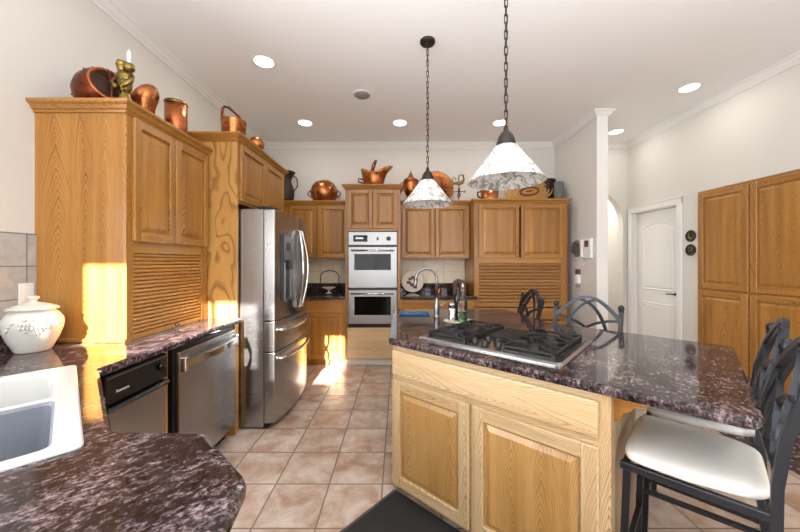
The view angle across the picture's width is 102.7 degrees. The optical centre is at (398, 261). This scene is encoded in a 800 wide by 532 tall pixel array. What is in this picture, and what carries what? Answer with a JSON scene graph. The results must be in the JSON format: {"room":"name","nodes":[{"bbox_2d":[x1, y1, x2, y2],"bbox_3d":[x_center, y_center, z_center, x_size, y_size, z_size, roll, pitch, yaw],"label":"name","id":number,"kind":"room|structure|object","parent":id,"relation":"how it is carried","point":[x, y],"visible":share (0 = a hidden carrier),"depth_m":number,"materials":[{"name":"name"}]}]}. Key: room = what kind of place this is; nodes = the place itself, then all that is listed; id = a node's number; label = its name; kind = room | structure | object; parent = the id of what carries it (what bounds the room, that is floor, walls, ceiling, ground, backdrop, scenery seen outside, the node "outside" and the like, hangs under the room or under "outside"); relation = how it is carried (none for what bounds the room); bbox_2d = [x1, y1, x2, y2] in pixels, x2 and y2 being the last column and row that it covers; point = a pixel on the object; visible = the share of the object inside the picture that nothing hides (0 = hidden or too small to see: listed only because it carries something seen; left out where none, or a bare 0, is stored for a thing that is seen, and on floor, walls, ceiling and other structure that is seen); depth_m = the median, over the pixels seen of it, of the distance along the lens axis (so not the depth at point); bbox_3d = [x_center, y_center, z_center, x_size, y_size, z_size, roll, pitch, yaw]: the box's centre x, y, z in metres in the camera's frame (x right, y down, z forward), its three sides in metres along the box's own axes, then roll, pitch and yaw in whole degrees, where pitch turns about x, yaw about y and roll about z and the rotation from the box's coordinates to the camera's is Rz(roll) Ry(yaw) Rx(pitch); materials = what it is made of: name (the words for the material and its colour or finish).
{"room":"kitchen","nodes":[
{"label":"kitchen","id":0,"kind":"room"},
{"bbox_2d":[0,0,264,233],"bbox_3d":[-2.080,-0.217,3.000,0.100,3.160,3.900,0,0,0],"label":"wall","id":1,"kind":"structure","parent":0,"point":[44,43],"depth_m":1.82,"materials":[{"name":"paint"}]},
{"bbox_2d":[0,335,9,350],"bbox_3d":[-2.012,0.410,1.472,0.020,0.075,0.623,0,0,0],"label":"backsplash","id":2,"kind":"structure","parent":1,"relation":"attached to","point":[3,346],"depth_m":1.62,"materials":[{"name":"brown stone"}]},
{"bbox_2d":[0,231,35,319],"bbox_3d":[-2.026,0.108,1.480,0.008,0.530,0.640,0,0,0],"label":"wall tile","id":3,"kind":"structure","parent":1,"relation":"attached to","point":[17,250],"depth_m":1.68,"materials":[{"name":"beige tile"}]},
{"bbox_2d":[18,283,33,304],"bbox_3d":[-2.018,0.173,1.735,0.008,0.116,0.072,0,0,0],"label":"wall outlet","id":4,"kind":"object","parent":3,"relation":"attached to","point":[25,290],"visible":0.79,"depth_m":1.72,"materials":[{"name":"white plastic"}]},
{"bbox_2d":[23,286,30,292],"bbox_3d":[-2.015,0.149,1.735,0.003,0.034,0.034,0,0,0],"label":"socket","id":5,"kind":"object","parent":4,"relation":"attached to","point":[26,289],"depth_m":1.73,"materials":[{"name":"white plastic"}]},
{"bbox_2d":[23,295,30,301],"bbox_3d":[-2.015,0.197,1.735,0.003,0.034,0.034,0,0,0],"label":"socket","id":6,"kind":"object","parent":4,"relation":"attached to","point":[24,296],"depth_m":1.73,"materials":[{"name":"white plastic"}]},
{"bbox_2d":[265,149,627,332],"bbox_3d":[0.810,-0.217,4.910,5.880,3.160,0.120,0,0,0],"label":"wall","id":7,"kind":"structure","parent":0,"point":[338,166],"depth_m":4.85,"materials":[{"name":"paint"}]},
{"bbox_2d":[284,200,344,258],"bbox_3d":[-1.343,-0.453,4.650,1.275,0.812,0.390,0,0,0],"label":"upper cabinet","id":8,"kind":"object","parent":7,"relation":"attached to","point":[325,219],"visible":0.49,"depth_m":4.48,"materials":[{"name":"brown wood"}]},
{"bbox_2d":[284,170,297,199],"bbox_3d":[-1.630,-1.072,4.620,0.268,0.450,0.268,0,0,45],"label":"jug","id":9,"kind":"object","parent":8,"relation":"on","point":[289,191],"visible":0.49,"depth_m":4.55,"materials":[{"name":"metal"}]},
{"bbox_2d":[307,180,340,199],"bbox_3d":[-1.085,-1.020,4.660,0.394,0.345,0.394,0,0,39],"label":"copper pot","id":10,"kind":"object","parent":8,"relation":"on","point":[321,189],"visible":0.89,"depth_m":4.51,"materials":[{"name":"orange metal"}]},
{"bbox_2d":[307,283,344,291],"bbox_3d":[-1.341,0.385,4.832,1.277,0.128,0.020,0,0,0],"label":"backsplash","id":11,"kind":"structure","parent":7,"relation":"attached to","point":[312,287],"depth_m":4.82,"materials":[{"name":"black stone"}]},
{"bbox_2d":[308,259,464,282],"bbox_3d":[-0.515,0.123,4.846,3.030,0.400,0.008,0,0,0],"label":"wall tile","id":12,"kind":"structure","parent":7,"relation":"attached to","point":[447,270],"depth_m":4.84,"materials":[{"name":"beige tile"}]},
{"bbox_2d":[400,283,452,291],"bbox_3d":[0.510,0.385,4.832,0.976,0.128,0.020,0,0,0],"label":"backsplash","id":13,"kind":"structure","parent":7,"relation":"attached to","point":[427,287],"depth_m":4.82,"materials":[{"name":"black stone"}]},
{"bbox_2d":[400,200,469,258],"bbox_3d":[0.509,-0.453,4.650,0.975,0.812,0.390,0,0,0],"label":"upper cabinet","id":14,"kind":"object","parent":7,"relation":"attached to","point":[435,233],"visible":0.81,"depth_m":4.48,"materials":[{"name":"brown wood"}]},
{"bbox_2d":[401,171,417,196],"bbox_3d":[0.175,-1.092,4.620,0.220,0.490,0.220,0,0,-45],"label":"urn","id":15,"kind":"object","parent":14,"relation":"on","point":[410,182],"visible":0.68,"depth_m":4.54,"materials":[{"name":"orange metal"}]},
{"bbox_2d":[420,171,452,198],"bbox_3d":[0.555,-1.107,4.767,0.520,0.514,0.106,0,0,0],"label":"charger","id":16,"kind":"object","parent":14,"relation":"on","point":[443,180],"visible":0.42,"depth_m":4.79,"materials":[{"name":"orange metal"}]},
{"bbox_2d":[452,174,465,199],"bbox_3d":[0.861,-1.055,4.602,0.180,0.416,0.111,0,0,29],"label":"weathervane","id":17,"kind":"object","parent":14,"relation":"on","point":[458,183],"visible":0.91,"depth_m":4.59,"materials":[{"name":"gold metal"}]},
{"bbox_2d":[113,0,799,141],"bbox_3d":[0.175,-1.827,2.000,7.150,0.060,8.800,0,0,0],"label":"ceiling","id":18,"kind":"structure","parent":0,"point":[567,59],"depth_m":2.79,"materials":[{"name":"paint"}]},
{"bbox_2d":[252,55,275,68],"bbox_3d":[-1.210,-1.795,2.875,0.200,0.004,0.200,0,0,0],"label":"recessed light","id":19,"kind":"object","parent":18,"relation":"in","point":[262,61],"visible":1,"depth_m":2.86,"materials":[{"name":"white paint"}]},
{"bbox_2d":[297,120,312,126],"bbox_3d":[-1.210,-1.795,4.137,0.200,0.004,0.200,0,0,0],"label":"recessed light","id":20,"kind":"object","parent":18,"relation":"in","point":[307,123],"visible":1,"depth_m":4.14,"materials":[{"name":"white paint"}]},
{"bbox_2d":[352,90,371,99],"bbox_3d":[-0.395,-1.794,3.440,0.208,0.006,0.208,0,0,0],"label":"ceiling speaker","id":21,"kind":"object","parent":18,"relation":"attached to","point":[358,94],"visible":1,"depth_m":3.42,"materials":[{"name":"white paint"}]},
{"bbox_2d":[354,91,369,98],"bbox_3d":[-0.395,-1.794,3.440,0.171,0.005,0.171,0,0,39],"label":"grille","id":22,"kind":"object","parent":21,"relation":"attached to","point":[357,94],"depth_m":3.43,"materials":[{"name":"grey"}]},
{"bbox_2d":[392,120,407,125],"bbox_3d":[0.017,-1.795,4.137,0.200,0.004,0.200,0,0,0],"label":"recessed light","id":23,"kind":"object","parent":18,"relation":"in","point":[396,122],"visible":1,"depth_m":4.13,"materials":[{"name":"white paint"}]},
{"bbox_2d":[403,36,452,208],"bbox_3d":[0.235,-1.132,2.600,0.406,1.330,0.406,0,0,0],"label":"pendant lamp","id":24,"kind":"object","parent":18,"relation":"hanging from","point":[427,194],"visible":1,"depth_m":2.57,"materials":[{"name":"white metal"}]},
{"bbox_2d":[492,120,507,126],"bbox_3d":[1.310,-1.795,4.137,0.200,0.004,0.200,0,0,0],"label":"recessed light","id":25,"kind":"object","parent":18,"relation":"in","point":[497,123],"visible":0.87,"depth_m":4.15,"materials":[{"name":"white paint"}]},
{"bbox_2d":[468,0,546,189],"bbox_3d":[0.580,-1.115,1.730,0.406,1.365,0.406,0,0,0],"label":"pendant lamp","id":26,"kind":"object","parent":18,"relation":"hanging from","point":[507,166],"visible":1,"depth_m":1.71,"materials":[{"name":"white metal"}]},
{"bbox_2d":[608,129,624,134],"bbox_3d":[3.000,-1.795,4.420,0.200,0.004,0.200,0,0,0],"label":"recessed light","id":27,"kind":"object","parent":18,"relation":"in","point":[617,131],"visible":0.96,"depth_m":4.40,"materials":[{"name":"white paint"}]},
{"bbox_2d":[676,83,701,92],"bbox_3d":[3.000,-1.795,3.305,0.200,0.004,0.200,0,0,0],"label":"recessed light","id":28,"kind":"object","parent":18,"relation":"in","point":[693,86],"visible":1,"depth_m":3.30,"materials":[{"name":"white paint"}]},
{"bbox_2d":[216,364,799,531],"bbox_3d":[0.175,1.393,2.000,7.150,0.060,8.800,0,0,0],"label":"floor","id":29,"kind":"structure","parent":0,"point":[326,461],"depth_m":2.13,"materials":[{"name":"tile"}]},
{"bbox_2d":[164,324,236,435],"bbox_3d":[-1.585,0.927,1.952,0.600,0.872,1.185,0,0,0],"label":"base cabinet","id":30,"kind":"object","parent":29,"relation":"on","point":[233,431],"visible":0.12,"depth_m":2.51,"materials":[{"name":"brown wood"}]},
{"bbox_2d":[101,353,169,432],"bbox_3d":[-1.553,0.880,1.565,0.624,0.765,0.370,0,0,0],"label":"trash compactor","id":31,"kind":"object","parent":30,"relation":"in","point":[135,394],"visible":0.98,"depth_m":1.56,"materials":[{"name":"black plastic"}]},
{"bbox_2d":[168,326,238,446],"bbox_3d":[-1.528,0.930,2.145,0.673,0.865,0.660,0,0,0],"label":"dishwasher","id":32,"kind":"object","parent":29,"relation":"on","point":[201,372],"visible":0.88,"depth_m":2.07,"materials":[{"name":"silver metal"}]},
{"bbox_2d":[188,131,288,431],"bbox_3d":[-1.635,0.170,3.067,0.780,2.387,1.120,0,0,0],"label":"refrigerator surround","id":33,"kind":"object","parent":29,"relation":"on","point":[242,175],"visible":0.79,"depth_m":2.55,"materials":[{"name":"brown wood"}]},
{"bbox_2d":[220,105,246,135],"bbox_3d":[-1.477,-1.206,2.860,0.230,0.389,0.216,0,0,0],"label":"pail","id":34,"kind":"object","parent":33,"relation":"on","point":[228,123],"visible":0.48,"depth_m":2.78,"materials":[{"name":"orange metal"}]},
{"bbox_2d":[250,136,263,149],"bbox_3d":[-1.367,-1.078,3.029,0.131,0.132,0.390,0,0,-34],"label":"copper pot","id":35,"kind":"object","parent":33,"relation":"on","point":[258,141],"visible":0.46,"depth_m":2.88,"materials":[{"name":"orange metal"}]},
{"bbox_2d":[238,206,309,427],"bbox_3d":[-1.348,0.453,3.055,0.944,1.820,0.910,0,0,0],"label":"refrigerator","id":36,"kind":"object","parent":29,"relation":"on","point":[273,258],"visible":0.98,"depth_m":2.60,"materials":[{"name":"metal"}]},
{"bbox_2d":[306,299,345,363],"bbox_3d":[-1.343,0.926,4.513,1.275,0.873,0.665,0,0,0],"label":"base cabinet","id":37,"kind":"object","parent":29,"relation":"on","point":[326,321],"visible":0.25,"depth_m":4.18,"materials":[{"name":"brown wood"}]},
{"bbox_2d":[307,292,344,298],"bbox_3d":[-1.341,0.469,4.510,1.277,0.040,0.679,0,0,0],"label":"countertop","id":38,"kind":"structure","parent":37,"relation":"on","point":[310,295],"depth_m":4.29,"materials":[{"name":"black stone"}]},
{"bbox_2d":[319,270,338,294],"bbox_3d":[-0.970,0.280,4.440,0.274,0.337,0.200,0,0,0],"label":"plate stand","id":39,"kind":"object","parent":38,"relation":"on","point":[326,288],"visible":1,"depth_m":4.49,"materials":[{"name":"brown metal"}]},
{"bbox_2d":[341,184,403,364],"bbox_3d":[-0.340,0.174,4.500,0.810,2.377,0.690,0,0,0],"label":"tall cabinet","id":40,"kind":"object","parent":29,"relation":"on","point":[368,207],"visible":0.91,"depth_m":4.18,"materials":[{"name":"brown wood"}]},
{"bbox_2d":[348,231,397,325],"bbox_3d":[-0.340,0.218,4.405,0.645,1.244,0.586,0,0,0],"label":"double oven","id":41,"kind":"object","parent":40,"relation":"in","point":[372,255],"visible":0.98,"depth_m":4.16,"materials":[{"name":"white metal"}]},
{"bbox_2d":[358,160,392,183],"bbox_3d":[-0.321,-1.208,4.420,0.492,0.412,0.281,0,0,0],"label":"coal scuttle","id":42,"kind":"object","parent":40,"relation":"on","point":[368,177],"visible":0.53,"depth_m":4.32,"materials":[{"name":"orange metal"}]},
{"bbox_2d":[340,490,460,531],"bbox_3d":[0.203,1.353,1.276,1.200,0.019,0.655,0,0,42],"label":"floor mat","id":43,"kind":"object","parent":29,"relation":"on","point":[395,512],"visible":1,"depth_m":1.67,"materials":[{"name":"black rubber"}]},
{"bbox_2d":[400,299,474,309],"bbox_3d":[0.509,0.926,4.513,0.975,0.873,0.665,0,0,0],"label":"base cabinet","id":44,"kind":"object","parent":29,"relation":"on","point":[405,304],"visible":0.08,"depth_m":4.18,"materials":[{"name":"brown wood"}]},
{"bbox_2d":[400,292,477,298],"bbox_3d":[0.526,0.469,4.510,1.008,0.040,0.679,0,0,0],"label":"countertop","id":45,"kind":"structure","parent":44,"relation":"on","point":[403,295],"depth_m":4.29,"materials":[{"name":"black stone"}]},
{"bbox_2d":[401,270,423,291],"bbox_3d":[0.205,0.282,4.714,0.330,0.323,0.078,0,0,-1],"label":"decorative plate","id":46,"kind":"object","parent":45,"relation":"on","point":[408,278],"visible":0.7,"depth_m":4.72,"materials":[{"name":"beige ceramic"}]},
{"bbox_2d":[452,279,465,293],"bbox_3d":[0.860,0.346,4.550,0.170,0.205,0.120,0,0,0],"label":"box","id":47,"kind":"object","parent":45,"relation":"on","point":[454,286],"visible":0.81,"depth_m":4.49,"materials":[{"name":"brown wood"}]},
{"bbox_2d":[465,199,572,324],"bbox_3d":[1.623,0.225,4.525,1.325,2.117,0.640,0,0,0],"label":"tall cabinet","id":48,"kind":"object","parent":29,"relation":"on","point":[517,246],"visible":0.67,"depth_m":4.24,"materials":[{"name":"brown wood"}]},
{"bbox_2d":[477,190,498,198],"bbox_3d":[1.280,-0.924,4.520,0.256,0.200,0.256,0,0,45],"label":"copper pot","id":49,"kind":"object","parent":48,"relation":"on","point":[485,194],"visible":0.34,"depth_m":4.42,"materials":[{"name":"orange metal"}]},
{"bbox_2d":[506,181,552,198],"bbox_3d":[1.870,-1.008,4.582,0.687,0.360,0.084,0,0,-2],"label":"tray","id":50,"kind":"object","parent":48,"relation":"on","point":[538,191],"visible":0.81,"depth_m":4.57,"materials":[{"name":"brown wood"}]},
{"bbox_2d":[543,178,555,198],"bbox_3d":[2.183,-1.012,4.713,0.307,0.375,0.264,0,0,-36],"label":"pitcher","id":51,"kind":"object","parent":48,"relation":"on","point":[549,182],"visible":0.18,"depth_m":4.58,"materials":[{"name":"metal"}]},
{"bbox_2d":[554,181,563,198],"bbox_3d":[2.225,-0.967,4.450,0.124,0.285,0.124,0,0,0],"label":"crock","id":52,"kind":"object","parent":48,"relation":"on","point":[559,185],"visible":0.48,"depth_m":4.40,"materials":[{"name":"grey ceramic"}]},
{"bbox_2d":[392,345,649,531],"bbox_3d":[0.503,0.926,2.091,1.156,0.873,2.078,0,0,-24],"label":"base cabinet","id":53,"kind":"object","parent":29,"relation":"on","point":[486,449],"visible":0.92,"depth_m":1.44,"materials":[{"name":"brown wood"}]},
{"bbox_2d":[389,309,764,429],"bbox_3d":[0.742,0.469,2.223,2.239,0.040,1.588,0,0,43],"label":"countertop","id":54,"kind":"structure","parent":53,"relation":"on","point":[707,381],"depth_m":1.38,"materials":[{"name":"stone"}]},
{"bbox_2d":[399,312,429,316],"bbox_3d":[0.133,0.543,2.740,0.253,0.181,0.278,0,0,0],"label":"prep sink","id":55,"kind":"object","parent":54,"relation":"in","point":[401,314],"visible":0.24,"depth_m":2.88,"materials":[{"name":"blue metal"}]},
{"bbox_2d":[413,267,445,317],"bbox_3d":[0.252,0.245,2.600,0.274,0.406,0.060,0,0,0],"label":"gooseneck faucet","id":56,"kind":"object","parent":54,"relation":"on","point":[437,306],"visible":1,"depth_m":2.59,"materials":[{"name":"metal"}]},
{"bbox_2d":[444,319,471,323],"bbox_3d":[0.452,0.443,2.400,0.228,0.012,0.182,0,0,0],"label":"round tray","id":57,"kind":"object","parent":54,"relation":"on","point":[445,320],"visible":0.28,"depth_m":2.37,"materials":[{"name":"beige ceramic"}]},
{"bbox_2d":[448,302,455,321],"bbox_3d":[0.397,0.371,2.385,0.055,0.140,0.055,0,0,0],"label":"shaker","id":58,"kind":"object","parent":57,"relation":"on","point":[451,305],"visible":1,"depth_m":2.36,"materials":[{"name":"white ceramic"}]},
{"bbox_2d":[454,279,460,319],"bbox_3d":[0.455,0.286,2.450,0.064,0.310,0.063,0,0,0],"label":"bottle","id":59,"kind":"object","parent":57,"relation":"on","point":[457,293],"visible":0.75,"depth_m":2.43,"materials":[{"name":"black glass"}]},
{"bbox_2d":[458,283,467,321],"bbox_3d":[0.475,0.299,2.375,0.072,0.285,0.071,0,0,0],"label":"oil bottle","id":60,"kind":"object","parent":57,"relation":"on","point":[462,300],"visible":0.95,"depth_m":2.35,"materials":[{"name":"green glass"}]},
{"bbox_2d":[418,320,591,366],"bbox_3d":[0.599,0.422,1.839,0.790,0.052,0.600,0,0,42],"label":"gas cooktop","id":61,"kind":"object","parent":54,"relation":"in","point":[545,348],"visible":1,"depth_m":1.71,"materials":[{"name":"metal"}]},
{"bbox_2d":[484,327,530,341],"bbox_3d":[0.656,0.428,1.902,0.160,0.016,0.330,0,0,42],"label":"downdraft vent","id":62,"kind":"object","parent":61,"relation":"attached to","point":[506,334],"depth_m":1.87,"materials":[{"name":"black metal"}]},
{"bbox_2d":[517,289,544,319],"bbox_3d":[1.000,0.805,2.920,0.493,1.118,0.460,0,0,0],"label":"bar stool","id":63,"kind":"object","parent":29,"relation":"on","point":[540,301],"visible":0.3,"depth_m":2.89,"materials":[{"name":"grey metal"}]},
{"bbox_2d":[553,295,624,331],"bbox_3d":[1.230,0.805,2.193,0.460,1.118,0.493,0,0,44],"label":"bar stool","id":64,"kind":"object","parent":29,"relation":"on","point":[619,319],"visible":0.21,"depth_m":2.32,"materials":[{"name":"grey metal"}]},
{"bbox_2d":[620,337,799,531],"bbox_3d":[1.157,0.805,1.204,0.493,1.118,0.460,0,0,44],"label":"bar stool","id":65,"kind":"object","parent":29,"relation":"on","point":[688,453],"visible":0.99,"depth_m":1.13,"materials":[{"name":"white leather"}]},
{"bbox_2d":[625,415,769,499],"bbox_3d":[1.129,0.727,1.232,0.381,0.054,0.448,0,0,44],"label":"seat cushion","id":66,"kind":"object","parent":65,"relation":"on","point":[688,453],"depth_m":1.15,"materials":[{"name":"white leather"}]},
{"bbox_2d":[642,318,792,531],"bbox_3d":[1.522,0.805,1.564,0.493,1.118,0.460,0,0,44],"label":"bar stool","id":67,"kind":"object","parent":29,"relation":"on","point":[778,331],"visible":0.32,"depth_m":1.45,"materials":[{"name":"grey metal"}]},
{"bbox_2d":[647,407,754,436],"bbox_3d":[1.494,0.727,1.591,0.381,0.054,0.448,0,0,44],"label":"seat cushion","id":68,"kind":"object","parent":67,"relation":"on","point":[685,419],"depth_m":1.43,"materials":[{"name":"white leather"}]},
{"bbox_2d":[698,169,799,408],"bbox_3d":[3.738,0.281,2.535,0.600,2.165,2.330,0,0,0],"label":"pantry cabinet","id":69,"kind":"object","parent":29,"relation":"on","point":[749,231],"visible":0.77,"depth_m":3.15,"materials":[{"name":"brown wood"}]},
{"bbox_2d":[720,431,799,474],"bbox_3d":[2.920,1.357,1.670,0.720,0.011,2.140,0,0,0],"label":"area rug","id":70,"kind":"object","parent":29,"relation":"on","point":[795,459],"visible":0.02,"depth_m":2.27,"materials":[{"name":"fabric"}]},
{"bbox_3d":[-1.162,0.927,0.420,1.675,0.872,1.760,0,0,0],"label":"cabinet","id":71,"kind":"object","parent":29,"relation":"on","visible":0},
{"bbox_2d":[0,319,245,531],"bbox_3d":[-1.150,0.469,1.025,1.760,0.040,3.050,0,0,0],"label":"countertop","id":72,"kind":"structure","parent":71,"relation":"on","point":[115,482],"depth_m":0.67,"materials":[{"name":"stone"}]},
{"bbox_2d":[0,295,64,353],"bbox_3d":[-1.847,0.309,1.618,0.230,0.279,0.223,0,0,26],"label":"lidded jar","id":73,"kind":"object","parent":72,"relation":"on","point":[33,326],"visible":1,"depth_m":1.56,"materials":[{"name":"white ceramic"}]},
{"bbox_2d":[0,365,83,471],"bbox_3d":[-1.269,0.541,0.869,0.868,0.205,0.568,0,0,44],"label":"sink","id":74,"kind":"object","parent":72,"relation":"in","point":[40,411],"visible":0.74,"depth_m":0.98,"materials":[{"name":"white ceramic"}]},
{"bbox_2d":[25,98,212,342],"bbox_3d":[-1.752,-0.223,2.140,0.555,1.342,0.800,0,0,0],"label":"cabinet","id":75,"kind":"object","parent":72,"relation":"on","point":[122,191],"visible":1,"depth_m":1.78,"materials":[{"name":"brown wood"}]},
{"bbox_2d":[70,66,130,97],"bbox_3d":[-1.775,-1.007,1.913,0.272,0.271,0.260,0,0,32],"label":"cauldron","id":76,"kind":"object","parent":75,"relation":"on","point":[90,82],"visible":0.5,"depth_m":1.81,"materials":[{"name":"brown metal"}]},
{"bbox_2d":[109,59,134,99],"bbox_3d":[-1.593,-1.008,1.862,0.123,0.332,0.118,0,0,0],"label":"brass candlestick","id":77,"kind":"object","parent":75,"relation":"on","point":[123,79],"visible":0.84,"depth_m":1.84,"materials":[{"name":"gold metal"}]},
{"bbox_2d":[123,62,134,73],"bbox_3d":[-1.568,-1.106,1.862,0.057,0.092,0.057,0,0,0],"label":"candle cup","id":78,"kind":"object","parent":77,"relation":"on","point":[128,68],"depth_m":1.85,"materials":[{"name":"gold metal"}]},
{"bbox_2d":[127,48,131,62],"bbox_3d":[-1.568,-1.198,1.862,0.022,0.090,0.021,0,0,0],"label":"candle","id":79,"kind":"object","parent":77,"relation":"on","point":[128,51],"visible":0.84,"depth_m":1.85,"materials":[{"name":"white wax"}]},
{"bbox_2d":[131,84,158,113],"bbox_3d":[-1.703,-0.993,2.122,0.249,0.305,0.165,0,0,25],"label":"copper hod","id":80,"kind":"object","parent":75,"relation":"on","point":[146,96],"visible":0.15,"depth_m":2.07,"materials":[{"name":"orange metal"}]},
{"bbox_2d":[163,98,187,133],"bbox_3d":[-1.600,-0.994,2.300,0.147,0.304,0.147,0,0,0],"label":"copper canister","id":81,"kind":"object","parent":75,"relation":"on","point":[175,110],"visible":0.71,"depth_m":2.25,"materials":[{"name":"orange metal"}]},
{"bbox_2d":[554,119,595,328],"bbox_3d":[2.418,-0.217,4.330,0.117,3.160,1.040,0,0,0],"label":"wall partition","id":82,"kind":"structure","parent":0,"point":[574,158],"depth_m":4.15,"materials":[{"name":"paint"}]},
{"bbox_2d":[90,0,799,148],"bbox_3d":[0.720,-1.758,1.300,5.500,0.078,7.100,0,0,0],"label":"trim","id":83,"kind":"structure","parent":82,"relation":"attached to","point":[110,8],"depth_m":3.77,"materials":[{"name":"white paint"}]},
{"bbox_2d":[571,240,579,256],"bbox_3d":[2.345,-0.177,4.235,0.030,0.224,0.224,0,0,0],"label":"wall plaque","id":84,"kind":"object","parent":82,"relation":"attached to","point":[575,246],"visible":0.94,"depth_m":4.22,"materials":[{"name":"grey metal"}]},
{"bbox_2d":[574,269,580,286],"bbox_3d":[2.335,0.210,4.175,0.050,0.235,0.090,0,0,0],"label":"air freshener","id":85,"kind":"object","parent":82,"relation":"attached to","point":[577,277],"visible":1,"depth_m":4.15,"materials":[{"name":"white plastic"}]},
{"bbox_2d":[580,238,592,265],"bbox_3d":[2.339,-0.120,3.985,0.047,0.334,0.212,0,0,-5],"label":"wall phone","id":86,"kind":"object","parent":82,"relation":"attached to","point":[586,245],"visible":1,"depth_m":3.96,"materials":[{"name":"white plastic"}]},
{"bbox_2d":[596,117,607,329],"bbox_3d":[2.418,-0.182,3.804,0.133,3.090,0.013,0,0,0],"label":"trim","id":87,"kind":"structure","parent":82,"relation":"attached to","point":[601,122],"depth_m":3.80,"materials":[{"name":"white paint"}]},
{"bbox_2d":[608,201,617,331],"bbox_3d":[2.975,-0.217,5.635,1.550,3.160,1.330,0,0,0],"label":"wall","id":88,"kind":"structure","parent":0,"point":[612,217],"depth_m":5.39,"materials":[{"name":"paint"}]},
{"bbox_2d":[628,63,799,341],"bbox_3d":[3.800,-0.217,1.300,0.660,3.160,7.100,0,0,0],"label":"wall","id":89,"kind":"structure","parent":0,"point":[754,133],"depth_m":3.54,"materials":[{"name":"paint"}]},
{"bbox_2d":[627,196,682,339],"bbox_3d":[3.510,0.277,4.365,0.140,2.173,0.934,0,0,0],"label":"trim","id":90,"kind":"structure","parent":89,"relation":"attached to","point":[676,202],"depth_m":4.55,"materials":[{"name":"white paint"}]},
{"bbox_2d":[637,207,675,338],"bbox_3d":[3.522,0.325,4.365,0.092,2.057,0.738,0,0,0],"label":"door","id":91,"kind":"structure","parent":89,"relation":"in","point":[656,230],"depth_m":4.36,"materials":[{"name":"white paint"}]},
{"bbox_2d":[685,230,695,241],"bbox_3d":[3.460,-0.309,3.800,0.020,0.140,0.139,0,0,0],"label":"wall medallion","id":92,"kind":"object","parent":89,"relation":"attached to","point":[690,235],"visible":1,"depth_m":3.80,"materials":[{"name":"black metal"}]},
{"bbox_2d":[685,244,695,255],"bbox_3d":[3.460,-0.142,3.800,0.020,0.140,0.139,0,0,0],"label":"wall medallion","id":93,"kind":"object","parent":89,"relation":"attached to","point":[690,249],"visible":1,"depth_m":3.80,"materials":[{"name":"black metal"}]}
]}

